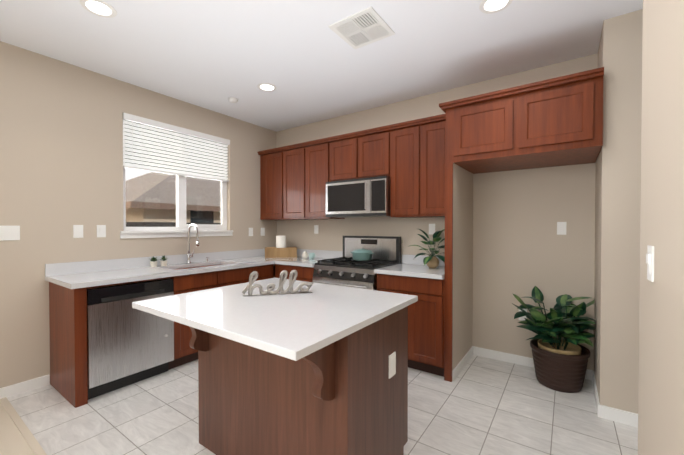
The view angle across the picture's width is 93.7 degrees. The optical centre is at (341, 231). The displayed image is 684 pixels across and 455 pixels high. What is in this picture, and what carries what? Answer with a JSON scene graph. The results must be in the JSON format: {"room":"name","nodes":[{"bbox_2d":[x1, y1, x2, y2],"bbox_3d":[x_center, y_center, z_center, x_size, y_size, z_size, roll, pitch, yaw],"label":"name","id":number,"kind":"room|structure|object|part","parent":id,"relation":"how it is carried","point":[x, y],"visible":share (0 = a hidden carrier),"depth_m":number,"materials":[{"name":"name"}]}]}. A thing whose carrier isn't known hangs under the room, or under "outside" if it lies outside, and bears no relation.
{"room":"kitchen","nodes":[
{"label":"kitchen","id":0,"kind":"room"},
{"bbox_2d":[0,41,276,387],"bbox_3d":[-3.048,-0.075,1.966,0.150,2.740,7.300,0,1,35],"label":"wall","id":1,"kind":"structure","parent":0,"point":[61,148],"depth_m":2.78,"materials":[{"name":"beige paint"}]},
{"bbox_2d":[0,226,19,240],"bbox_3d":[-2.582,0.013,2.489,0.012,0.115,0.116,0,1,35],"label":"switch plate","id":2,"kind":"object","parent":1,"relation":"attached to","point":[9,232],"visible":1,"depth_m":2.49,"materials":[{"name":"white plastic"}]},
{"bbox_2d":[0,375,49,398],"bbox_3d":[-3.723,1.266,0.880,0.012,0.085,4.420,0,1,35],"label":"baseboard","id":3,"kind":"structure","parent":1,"relation":"attached to","point":[15,389],"depth_m":2.56,"materials":[{"name":"white"}]},
{"bbox_2d":[73,225,82,237],"bbox_3d":[-2.337,0.001,2.842,0.008,0.115,0.070,0,1,35],"label":"electrical outlet","id":4,"kind":"object","parent":1,"relation":"attached to","point":[77,231],"visible":1,"depth_m":2.84,"materials":[{"name":"white plastic"}]},
{"bbox_2d":[97,225,105,236],"bbox_3d":[-2.237,-0.001,2.981,0.012,0.115,0.070,0,1,35],"label":"electrical outlet","id":5,"kind":"object","parent":1,"relation":"attached to","point":[101,230],"visible":1,"depth_m":2.98,"materials":[{"name":"white plastic"}]},
{"bbox_2d":[123,120,226,230],"bbox_3d":[-1.866,-0.586,3.678,0.080,1.160,1.210,0,1,35],"label":"window","id":6,"kind":"structure","parent":1,"relation":"in","point":[182,224],"depth_m":3.66,"materials":[{"name":"white plastic"}]},
{"bbox_3d":[-1.862,-0.586,3.675,0.004,1.070,1.120,0,1,35],"label":"glass","id":7,"kind":"part","parent":6,"relation":"part of","materials":[{"name":"clear glass"}]},
{"bbox_2d":[123,113,229,181],"bbox_3d":[-1.801,-0.897,3.633,0.065,0.532,1.202,0,1,35],"label":"window blinds","id":8,"kind":"object","parent":6,"relation":"attached to","point":[149,145],"visible":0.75,"depth_m":3.53,"materials":[{"name":"white plastic"}]},
{"bbox_2d":[120,230,232,238],"bbox_3d":[-1.802,0.028,3.640,0.090,0.072,1.270,0,1,35],"label":"window sill","id":9,"kind":"structure","parent":1,"relation":"attached to","point":[145,234],"depth_m":3.50,"materials":[{"name":"white paint"}]},
{"bbox_2d":[249,228,252,235],"bbox_3d":[-1.248,0.009,4.392,0.008,0.115,0.070,0,1,35],"label":"electrical outlet","id":10,"kind":"object","parent":1,"relation":"attached to","point":[250,231],"visible":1,"depth_m":4.39,"materials":[{"name":"white plastic"}]},
{"bbox_2d":[261,228,264,235],"bbox_3d":[-1.127,0.007,4.562,0.012,0.115,0.070,0,1,35],"label":"electrical outlet","id":11,"kind":"object","parent":1,"relation":"attached to","point":[262,231],"visible":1,"depth_m":4.56,"materials":[{"name":"white plastic"}]},
{"bbox_2d":[0,355,637,454],"bbox_3d":[-0.695,1.375,0.331,5.900,0.120,7.300,0,1,35],"label":"floor","id":12,"kind":"structure","parent":0,"point":[479,405],"depth_m":2.20,"materials":[{"name":"tile"}]},
{"bbox_2d":[0,397,46,454],"bbox_3d":[-1.068,1.298,1.383,3.780,0.007,0.037,0,1,35],"label":"threshold strip","id":13,"kind":"object","parent":12,"relation":"on","point":[30,439],"visible":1,"depth_m":2.09,"materials":[{"name":"beige wood"}]},
{"bbox_2d":[45,270,176,407],"bbox_3d":[-1.992,0.847,2.808,0.620,0.876,0.723,0,1,35],"label":"base cabinet","id":14,"kind":"object","parent":12,"relation":"on","point":[67,296],"depth_m":2.46,"materials":[{"name":"brown wood"}]},
{"bbox_2d":[45,249,301,288],"bbox_3d":[-1.454,0.330,3.539,0.653,0.138,2.598,0,1,35],"label":"countertop","id":15,"kind":"structure","parent":14,"relation":"on","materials":[{"name":"stone"}]},
{"bbox_2d":[149,255,167,266],"bbox_3d":[-1.892,0.306,3.306,0.093,0.113,0.187,0,1,28],"label":"succulent planter","id":16,"kind":"object","parent":15,"relation":"on","point":[153,262],"visible":1,"depth_m":3.29,"materials":[{"name":"beige ceramic"}]},
{"bbox_2d":[186,224,198,263],"bbox_3d":[-1.637,0.139,3.552,0.226,0.441,0.089,0,1,35],"label":"faucet","id":17,"kind":"object","parent":15,"relation":"on","point":[188,244],"visible":1,"depth_m":3.57,"materials":[{"name":"silver metal"}]},
{"bbox_2d":[265,247,296,257],"bbox_3d":[-0.828,0.285,4.358,0.420,0.130,0.200,0,1,-10],"label":"crate","id":18,"kind":"object","parent":15,"relation":"on","point":[275,252],"visible":1,"depth_m":4.26,"materials":[{"name":"brown wood"}]},
{"bbox_2d":[276,236,285,247],"bbox_3d":[-0.827,0.199,4.350,0.136,0.276,0.136,0,1,35],"label":"roll","id":19,"kind":"object","parent":18,"relation":"in","point":[280,241],"visible":0.62,"depth_m":4.29,"materials":[{"name":"white paper"}]},
{"bbox_2d":[87,278,173,399],"bbox_3d":[-1.950,0.859,2.818,0.622,0.850,0.630,0,1,35],"label":"dishwasher","id":20,"kind":"object","parent":12,"relation":"on","point":[127,344],"visible":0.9,"depth_m":2.59,"materials":[{"name":"silver metal"}]},
{"bbox_2d":[153,266,220,366],"bbox_3d":[-1.657,0.841,3.285,0.620,0.876,0.444,0,1,35],"label":"base cabinet","id":21,"kind":"object","parent":12,"relation":"on","point":[189,278],"depth_m":3.07,"materials":[{"name":"brown wood"}]},
{"bbox_2d":[193,262,252,286],"bbox_3d":[-1.400,0.836,3.651,0.620,0.876,0.450,0,1,35],"label":"base cabinet","id":22,"kind":"object","parent":12,"relation":"on","point":[232,273],"depth_m":3.49,"materials":[{"name":"brown wood"}]},
{"bbox_2d":[233,258,272,280],"bbox_3d":[-1.174,0.832,3.973,0.620,0.876,0.336,0,1,35],"label":"base cabinet","id":23,"kind":"object","parent":12,"relation":"on","point":[264,269],"depth_m":3.79,"materials":[{"name":"brown wood"}]},
{"bbox_2d":[275,249,444,278],"bbox_3d":[-0.054,0.327,3.744,2.664,0.138,0.653,0,1,35],"label":"countertop","id":24,"kind":"structure","parent":23,"relation":"on","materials":[{"name":"stone"}]},
{"bbox_2d":[302,251,307,257],"bbox_3d":[-0.484,0.305,4.196,0.076,0.094,0.076,0,1,35],"label":"decorative jar","id":25,"kind":"object","parent":24,"relation":"on","point":[304,254],"visible":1,"depth_m":4.17,"materials":[{"name":"beige ceramic"}]},
{"bbox_2d":[309,253,315,258],"bbox_3d":[-0.380,0.317,4.154,0.104,0.070,0.076,0,1,35],"label":"mug","id":26,"kind":"object","parent":24,"relation":"on","point":[312,255],"visible":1,"depth_m":4.13,"materials":[{"name":"teal ceramic"}]},
{"bbox_2d":[408,229,444,267],"bbox_3d":[0.903,0.167,3.193,0.480,0.395,0.396,0,1,35],"label":"potted plant","id":27,"kind":"object","parent":24,"relation":"on","point":[432,261],"visible":0.96,"depth_m":3.15,"materials":[{"name":"green plant"}]},
{"bbox_2d":[132,278,417,454],"bbox_3d":[-0.335,0.835,1.773,1.175,0.925,1.015,0,1,35],"label":"kitchen island","id":28,"kind":"object","parent":12,"relation":"on","point":[321,369],"visible":0.98,"depth_m":1.55,"materials":[{"name":"brown wood"}]},
{"bbox_2d":[242,270,312,295],"bbox_3d":[-0.378,0.300,1.888,0.409,0.140,0.032,0,1,-15],"label":"sign","id":29,"kind":"object","parent":28,"relation":"on","point":[250,287],"visible":1,"depth_m":1.88,"materials":[{"name":"silver metal"}]},
{"bbox_2d":[389,352,395,378],"bbox_3d":[0.260,0.689,1.651,0.008,0.115,0.070,0,1,35],"label":"outlet plate","id":30,"kind":"object","parent":28,"relation":"attached to","point":[392,355],"depth_m":1.65,"materials":[{"name":"white plastic"}]},
{"bbox_2d":[273,258,330,281],"bbox_3d":[-0.393,0.832,4.009,0.657,0.875,0.618,0,1,35],"label":"base cabinet","id":31,"kind":"object","parent":12,"relation":"on","point":[304,267],"depth_m":3.73,"materials":[{"name":"brown wood"}]},
{"bbox_2d":[313,236,400,290],"bbox_3d":[0.155,0.668,3.543,0.762,1.215,0.692,0,1,35],"label":"range","id":32,"kind":"object","parent":12,"relation":"on","point":[346,270],"depth_m":3.48,"materials":[{"name":"silver metal"}]},
{"bbox_3d":[0.227,0.248,3.580,0.291,0.145,0.232,0,1,35],"label":"dutch oven","id":33,"kind":"part","parent":32,"relation":"part of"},
{"bbox_2d":[374,266,452,380],"bbox_3d":[0.777,0.842,3.188,0.657,0.875,0.618,0,1,35],"label":"base cabinet","id":34,"kind":"object","parent":12,"relation":"on","point":[430,325],"depth_m":2.84,"materials":[{"name":"brown wood"}]},
{"bbox_2d":[512,286,595,392],"bbox_3d":[1.746,0.899,2.688,0.589,0.772,0.583,0,1,35],"label":"floor plant","id":35,"kind":"object","parent":12,"relation":"on","point":[560,365],"visible":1,"depth_m":2.58,"materials":[{"name":"green plant"}]},
{"bbox_3d":[1.823,1.119,2.697,0.420,0.332,0.420,0,1,35],"label":"pot","id":36,"kind":"part","parent":35,"relation":"part of","materials":[{"name":"brown wicker"}]},
{"bbox_2d":[596,402,637,426],"bbox_3d":[2.547,1.256,1.700,1.867,0.085,0.012,0,1,35],"label":"baseboard","id":37,"kind":"structure","parent":12,"relation":"on","point":[618,415],"depth_m":2.17,"materials":[{"name":"white"}]},
{"bbox_2d":[0,0,642,131],"bbox_3d":[-0.695,-1.485,0.297,5.900,0.120,7.300,0,1,35],"label":"ceiling","id":38,"kind":"structure","parent":0,"point":[300,55],"depth_m":2.52,"materials":[{"name":"white paint"}]},
{"bbox_2d":[80,0,116,17],"bbox_3d":[-1.573,-1.444,2.075,0.194,0.004,0.194,0,1,35],"label":"recessed light","id":39,"kind":"object","parent":38,"relation":"in","point":[101,8],"visible":1,"depth_m":2.08,"materials":[{"name":"white plastic"}]},
{"bbox_2d":[228,97,237,102],"bbox_3d":[-1.207,-1.450,3.553,0.110,0.028,0.110,0,1,35],"label":"smoke detector","id":40,"kind":"object","parent":38,"relation":"attached to","point":[232,99],"visible":1,"depth_m":3.52,"materials":[{"name":"white plastic"}]},
{"bbox_2d":[257,83,276,91],"bbox_3d":[-0.760,-1.458,3.251,0.194,0.004,0.194,0,1,35],"label":"recessed light","id":41,"kind":"object","parent":38,"relation":"in","point":[268,87],"visible":1,"depth_m":3.25,"materials":[{"name":"white plastic"}]},
{"bbox_2d":[328,6,394,48],"bbox_3d":[0.145,-1.445,2.304,0.350,0.008,0.350,0,1,35],"label":"ceiling vent","id":42,"kind":"object","parent":38,"relation":"in","point":[365,27],"visible":1,"depth_m":2.28,"materials":[{"name":"white plastic"}]},
{"bbox_2d":[479,0,512,13],"bbox_3d":[0.975,-1.444,2.033,0.194,0.004,0.194,0,1,35],"label":"recessed light","id":43,"kind":"object","parent":38,"relation":"in","point":[490,6],"visible":1,"depth_m":2.05,"materials":[{"name":"white plastic"}]},
{"bbox_2d":[276,53,597,369],"bbox_3d":[1.461,-0.091,3.254,5.750,2.740,0.290,0,1,35],"label":"wall","id":44,"kind":"structure","parent":0,"point":[521,248],"depth_m":3.13,"materials":[{"name":"beige paint"}]},
{"bbox_2d":[257,147,292,219],"bbox_3d":[-0.890,-0.636,4.499,0.460,0.950,0.358,0,1,35],"label":"upper cabinet","id":45,"kind":"object","parent":44,"relation":"attached to","point":[270,159],"depth_m":4.38,"materials":[{"name":"brown wood"}]},
{"bbox_2d":[281,142,304,218],"bbox_3d":[-0.541,-0.633,4.254,0.392,0.950,0.358,0,1,35],"label":"upper cabinet","id":46,"kind":"object","parent":44,"relation":"attached to","point":[292,156],"depth_m":4.14,"materials":[{"name":"brown wood"}]},
{"bbox_2d":[314,225,318,233],"bbox_3d":[-0.348,-0.024,4.342,0.070,0.115,0.008,0,1,35],"label":"electrical outlet","id":47,"kind":"object","parent":44,"relation":"attached to","point":[316,230],"visible":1,"depth_m":4.34,"materials":[{"name":"white plastic"}]},
{"bbox_2d":[305,137,328,218],"bbox_3d":[-0.225,-0.630,4.032,0.381,0.950,0.358,0,1,35],"label":"upper cabinet","id":48,"kind":"object","parent":44,"relation":"attached to","point":[316,151],"depth_m":3.92,"materials":[{"name":"brown wood"}]},
{"bbox_2d":[329,132,356,218],"bbox_3d":[0.094,-0.628,3.809,0.398,0.950,0.358,0,1,35],"label":"upper cabinet","id":49,"kind":"object","parent":44,"relation":"attached to","point":[342,148],"depth_m":3.69,"materials":[{"name":"brown wood"}]},
{"bbox_2d":[357,125,388,178],"bbox_3d":[0.419,-0.625,3.580,0.397,0.950,0.358,0,1,35],"label":"upper cabinet","id":50,"kind":"object","parent":44,"relation":"attached to","point":[372,144],"depth_m":3.46,"materials":[{"name":"brown wood"}]},
{"bbox_2d":[326,176,389,217],"bbox_3d":[0.231,-0.370,3.660,0.786,0.408,0.446,0,1,35],"label":"microwave","id":51,"kind":"object","parent":50,"relation":"attached to","point":[361,197],"visible":0.98,"depth_m":3.48,"materials":[{"name":"silver metal"}]},
{"bbox_2d":[389,119,420,217],"bbox_3d":[0.716,-0.622,3.372,0.329,0.950,0.358,0,1,35],"label":"upper cabinet","id":52,"kind":"object","parent":44,"relation":"attached to","point":[404,137],"depth_m":3.25,"materials":[{"name":"brown wood"}]},
{"bbox_2d":[429,224,434,233],"bbox_3d":[0.961,-0.023,3.423,0.070,0.115,0.008,0,1,35],"label":"electrical outlet","id":53,"kind":"object","parent":44,"relation":"attached to","point":[431,228],"visible":0.93,"depth_m":3.42,"materials":[{"name":"white plastic"}]},
{"bbox_2d":[421,115,444,217],"bbox_3d":[0.986,-0.620,3.183,0.329,0.950,0.358,0,1,35],"label":"upper cabinet","id":54,"kind":"object","parent":44,"relation":"attached to","point":[432,176],"depth_m":3.10,"materials":[{"name":"brown wood"}]},
{"bbox_2d":[519,309,526,320],"bbox_3d":[1.728,0.797,3.066,0.070,0.115,0.008,0,1,35],"label":"outlet","id":55,"kind":"object","parent":44,"relation":"attached to","point":[521,318],"visible":0.36,"depth_m":3.06,"materials":[{"name":"white plastic"}]},
{"bbox_2d":[474,346,589,379],"bbox_3d":[1.761,1.239,3.046,0.993,0.085,0.012,0,1,35],"label":"baseboard","id":56,"kind":"structure","parent":44,"relation":"attached to","point":[502,356],"depth_m":3.14,"materials":[{"name":"white wood"}]},
{"bbox_2d":[517,67,603,168],"bbox_3d":[1.734,-0.835,2.575,0.517,0.505,0.768,0,1,35],"label":"upper cabinet","id":57,"kind":"object","parent":44,"relation":"attached to","point":[555,122],"depth_m":2.30,"materials":[{"name":"brown wood"}]},
{"bbox_2d":[557,222,566,234],"bbox_3d":[1.974,-0.026,2.880,0.070,0.115,0.012,0,1,35],"label":"light switch","id":58,"kind":"object","parent":44,"relation":"attached to","point":[561,228],"visible":1,"depth_m":2.88,"materials":[{"name":"white plastic"}]},
{"bbox_2d":[590,370,598,402],"bbox_3d":[1.975,1.246,2.499,0.012,0.085,0.600,0,1,35],"label":"baseboard","id":59,"kind":"structure","parent":44,"relation":"attached to","point":[592,377],"depth_m":2.55,"materials":[{"name":"white wood"}]},
{"bbox_2d":[452,163,472,370],"bbox_3d":[1.126,0.114,3.046,0.060,2.335,0.718,0,1,35],"label":"wall","id":60,"kind":"structure","parent":0,"point":[462,260],"depth_m":2.99,"materials":[{"name":"beige paint"}]},
{"bbox_2d":[452,346,473,380],"bbox_3d":[1.147,1.239,3.027,0.012,0.085,0.688,0,1,35],"label":"baseboard","id":61,"kind":"structure","parent":60,"relation":"attached to","point":[470,353],"depth_m":2.98,"materials":[{"name":"white wood"}]},
{"bbox_2d":[437,86,524,173],"bbox_3d":[1.285,-0.839,2.890,0.580,0.505,0.768,0,1,35],"label":"upper cabinet","id":62,"kind":"object","parent":60,"relation":"attached to","point":[478,133],"depth_m":2.61,"materials":[{"name":"brown wood"}]},
{"bbox_2d":[594,9,642,413],"bbox_3d":[2.742,-0.075,1.951,1.855,2.740,0.650,0,1,35],"label":"wall pier","id":63,"kind":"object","parent":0,"point":[617,254],"visible":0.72,"depth_m":2.17,"materials":[{"name":"beige paint"}]},
{"bbox_2d":[638,0,683,454],"bbox_3d":[0.366,-0.034,-1.464,1.820,2.740,5.310,0,1,35],"label":"wall","id":64,"kind":"structure","parent":0,"point":[661,377],"depth_m":0.95,"materials":[{"name":"beige paint"}]},
{"bbox_2d":[646,245,653,281],"bbox_3d":[1.018,0.106,1.062,0.012,0.115,0.070,0,1,35],"label":"switch plate","id":65,"kind":"object","parent":64,"relation":"attached to","point":[650,262],"visible":0.95,"depth_m":1.05,"materials":[{"name":"white plastic"}]},
{"label":"outside","id":66,"kind":"structure","parent":0,"visible":0},
{"bbox_3d":[-14.537,4.320,20.472,39.840,0.100,70.000,0,1,35],"label":"yard","id":67,"kind":"structure","parent":66,"visible":0},
{"bbox_2d":[125,172,220,226],"bbox_3d":[-6.133,0.373,16.051,9.620,7.900,24.500,0,1,35],"label":"neighbouring house","id":68,"kind":"structure","parent":67,"relation":"on","point":[200,191],"depth_m":10.24,"materials":[{"name":"beige"}]}
]}

